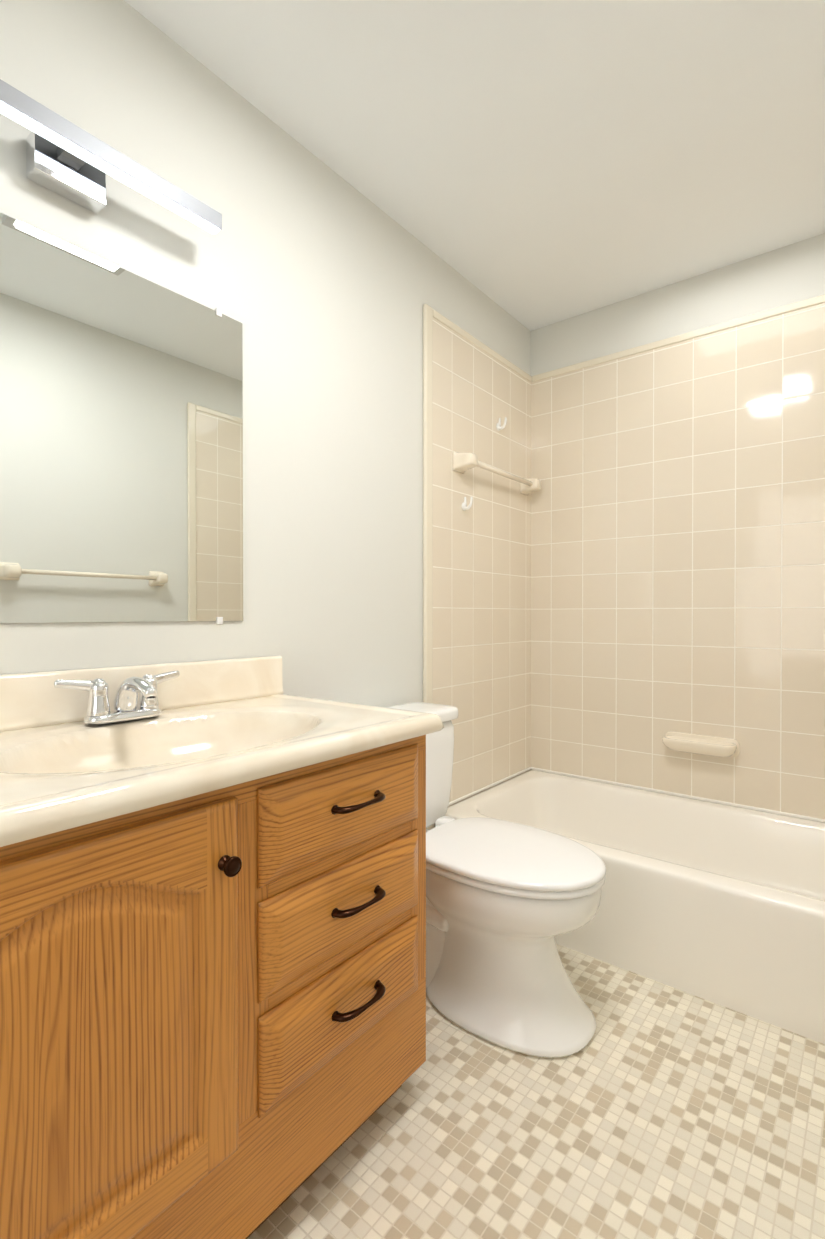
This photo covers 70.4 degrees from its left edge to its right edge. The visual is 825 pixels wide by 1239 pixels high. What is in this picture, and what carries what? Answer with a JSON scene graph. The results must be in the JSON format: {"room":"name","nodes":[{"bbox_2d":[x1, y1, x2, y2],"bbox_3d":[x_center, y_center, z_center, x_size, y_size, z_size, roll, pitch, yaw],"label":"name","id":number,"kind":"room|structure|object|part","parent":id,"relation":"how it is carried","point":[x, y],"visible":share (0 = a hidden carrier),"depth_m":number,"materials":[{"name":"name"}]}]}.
{"room":"bathroom","nodes":[
{"label":"bathroom","id":0,"kind":"room"},
{"bbox_2d":[0,0,530,706],"bbox_3d":[-0.498,-0.157,1.552,0.100,2.420,3.480,0,1,39],"label":"wall","id":1,"kind":"structure","parent":0,"point":[320,280],"depth_m":1.63,"materials":[{"name":"white paint"}]},
{"bbox_2d":[0,79,221,234],"bbox_3d":[-0.675,-0.905,1.163,0.099,0.086,0.610,0,1,39],"label":"sconce","id":2,"kind":"object","parent":1,"relation":"attached to","point":[69,160],"visible":1,"depth_m":1.16,"materials":[{"name":"silver metal"}]},
{"bbox_3d":[-0.669,-0.927,1.158,0.028,0.022,0.040,0,1,39],"label":"arm","id":3,"kind":"part","parent":2,"relation":"part of"},
{"bbox_2d":[0,213,242,623],"bbox_3d":[-0.712,-0.382,1.194,0.008,0.792,0.857,0,1,39],"label":"mirror","id":4,"kind":"object","parent":1,"relation":"attached to","point":[121,444],"visible":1,"depth_m":1.27,"materials":[{"name":"clear glass"}]},
{"bbox_2d":[423,303,432,828],"bbox_3d":[0.057,-0.052,2.154,0.017,2.200,0.048,0,1,39],"label":"trim","id":5,"kind":"structure","parent":1,"relation":"attached to","point":[427,503],"depth_m":2.14,"materials":[{"name":"beige tile"}]},
{"bbox_2d":[433,318,530,827],"bbox_3d":[0.318,-0.040,2.489,0.008,2.170,0.800,0,1,39],"label":"wall tile","id":6,"kind":"structure","parent":1,"relation":"attached to","point":[482,614],"depth_m":2.44,"materials":[{"name":"beige tile"}]},
{"bbox_2d":[461,497,472,510],"bbox_3d":[0.219,-0.462,2.327,0.046,0.054,0.034,0,1,39],"label":"hook","id":7,"kind":"object","parent":6,"relation":"attached to","point":[464,506],"visible":0.98,"depth_m":2.33,"materials":[{"name":"white ceramic"}]},
{"bbox_2d":[453,451,540,494],"bbox_3d":[0.381,-0.620,2.494,0.078,0.074,0.623,0,1,39],"label":"towel bar","id":8,"kind":"object","parent":6,"relation":"attached to","point":[463,463],"visible":1,"depth_m":2.37,"materials":[{"name":"beige ceramic"}]},
{"bbox_2d":[496,417,506,430],"bbox_3d":[0.388,-0.849,2.535,0.046,0.054,0.034,0,1,39],"label":"hook","id":9,"kind":"object","parent":6,"relation":"attached to","point":[498,427],"visible":1,"depth_m":2.53,"materials":[{"name":"white ceramic"}]},
{"bbox_2d":[433,309,531,382],"bbox_3d":[0.319,-1.140,2.478,0.013,0.030,0.800,0,1,39],"label":"trim","id":10,"kind":"structure","parent":1,"relation":"attached to","point":[445,321],"depth_m":2.41,"materials":[{"name":"beige tile"}]},
{"bbox_2d":[448,767,530,805],"bbox_3d":[0.326,0.713,2.495,0.008,0.011,0.773,0,1,39],"label":"trim","id":11,"kind":"structure","parent":1,"relation":"attached to","point":[485,788],"depth_m":2.48,"materials":[{"name":"white"}]},
{"bbox_2d":[124,0,824,330],"bbox_3d":[0.166,-1.413,1.011,1.800,0.100,3.480,0,1,39],"label":"ceiling","id":12,"kind":"structure","parent":0,"point":[530,165],"depth_m":1.60,"materials":[{"name":"white paint"}]},
{"bbox_2d":[247,944,824,1238],"bbox_3d":[0.166,1.107,1.033,1.800,0.100,3.480,0,1,39],"label":"floor","id":13,"kind":"structure","parent":0,"point":[653,1109],"depth_m":1.19,"materials":[{"name":"tile"}]},
{"bbox_2d":[0,656,443,1238],"bbox_3d":[-0.575,0.582,0.907,0.586,0.952,1.385,0,1,39],"label":"bathroom vanity","id":14,"kind":"object","parent":13,"relation":"on","point":[212,948],"visible":1,"depth_m":0.89,"materials":[{"name":"brown wood"}]},
{"bbox_2d":[54,671,179,723],"bbox_3d":[-0.562,0.162,1.186,0.150,0.094,0.260,0,1,39],"label":"faucet","id":15,"kind":"object","parent":14,"relation":"on","point":[126,710],"depth_m":1.18,"materials":[{"name":"silver metal"}]},
{"bbox_3d":[-0.409,0.540,0.715,0.019,0.536,0.450,0,1,39],"label":"door","id":16,"kind":"part","parent":14,"relation":"part of","materials":[{"name":"brown wood"}]},
{"bbox_3d":[-0.400,0.268,0.756,0.020,0.040,1.353,0,1,39],"label":"frame","id":17,"kind":"part","parent":14,"relation":"part of","materials":[{"name":"brown wood"}]},
{"bbox_3d":[-0.268,0.536,0.924,0.020,0.500,0.085,0,1,39],"label":"frame","id":18,"kind":"part","parent":14,"relation":"part of","materials":[{"name":"brown wood"}]},
{"bbox_3d":[-0.112,0.347,1.086,0.019,0.160,0.410,0,1,39],"label":"drawer","id":19,"kind":"part","parent":14,"relation":"part of","materials":[{"name":"brown wood"}]},
{"bbox_3d":[-0.112,0.715,1.089,0.019,0.160,0.410,0,1,39],"label":"drawer","id":20,"kind":"part","parent":14,"relation":"part of","materials":[{"name":"brown wood"}]},
{"bbox_3d":[-0.112,0.531,1.087,0.019,0.160,0.410,0,1,39],"label":"drawer","id":21,"kind":"part","parent":14,"relation":"part of","materials":[{"name":"brown wood"}]},
{"bbox_3d":[-0.127,0.622,1.102,0.020,0.050,0.370,0,1,39],"label":"frame","id":22,"kind":"part","parent":14,"relation":"part of","materials":[{"name":"brown wood"}]},
{"bbox_3d":[-0.127,0.437,1.101,0.020,0.050,0.370,0,1,39],"label":"frame","id":23,"kind":"part","parent":14,"relation":"part of","materials":[{"name":"brown wood"}]},
{"bbox_3d":[0.005,0.533,1.267,0.020,0.500,0.053,0,1,39],"label":"frame","id":24,"kind":"part","parent":14,"relation":"part of","materials":[{"name":"brown wood"}]},
{"bbox_2d":[387,702,605,1057],"bbox_3d":[0.165,0.671,1.670,0.766,0.761,0.474,0,1,39],"label":"toilet","id":25,"kind":"object","parent":13,"relation":"on","point":[507,902],"visible":0.65,"depth_m":1.49,"materials":[{"name":"white ceramic"}]},
{"bbox_3d":[-0.056,0.482,1.845,0.201,0.386,0.474,0,1,39],"label":"tank","id":26,"kind":"part","parent":25,"relation":"part of","materials":[{"name":"white ceramic"}]},
{"bbox_3d":[0.246,0.858,1.606,0.537,0.390,0.370,0,1,39],"label":"bowl","id":27,"kind":"part","parent":25,"relation":"part of","materials":[{"name":"white ceramic"}]},
{"bbox_3d":[0.250,0.639,1.601,0.547,0.043,0.384,0,1,39],"label":"seat","id":28,"kind":"part","parent":25,"relation":"part of","materials":[{"name":"white plastic"}]},
{"bbox_2d":[445,770,824,1043],"bbox_3d":[0.941,0.884,2.002,1.578,0.330,0.774,0,1,39],"label":"bathtub","id":29,"kind":"object","parent":13,"relation":"on","point":[721,904],"visible":0.69,"depth_m":1.76,"materials":[{"name":"white ceramic"}]},
{"bbox_2d":[530,233,824,822],"bbox_3d":[1.220,-0.164,2.343,1.600,2.420,0.100,0,1,39],"label":"wall","id":30,"kind":"structure","parent":0,"point":[784,275],"depth_m":2.36,"materials":[{"name":"white paint"}]},
{"bbox_2d":[531,767,824,822],"bbox_3d":[1.182,0.714,2.303,1.584,0.011,0.008,0,1,39],"label":"trim","id":31,"kind":"structure","parent":30,"relation":"attached to","point":[701,798],"depth_m":2.35,"materials":[{"name":"white"}]},
{"bbox_2d":[531,303,824,818],"bbox_3d":[1.187,-0.205,2.300,1.584,1.837,0.008,0,1,39],"label":"wall tile","id":32,"kind":"structure","parent":30,"relation":"attached to","point":[678,541],"depth_m":2.35,"materials":[{"name":"beige tile"}]},
{"bbox_2d":[532,294,824,381],"bbox_3d":[1.185,-1.138,2.291,1.574,0.030,0.013,0,1,39],"label":"trim","id":33,"kind":"structure","parent":30,"relation":"attached to","point":[795,306],"depth_m":2.34,"materials":[{"name":"beige tile"}]},
{"bbox_2d":[662,731,739,756],"bbox_3d":[1.123,0.496,2.296,0.272,0.072,0.088,0,1,39],"label":"soap shelf","id":34,"kind":"object","parent":30,"relation":"attached to","point":[703,744],"visible":1,"depth_m":2.28,"materials":[{"name":"beige ceramic"}]}
]}

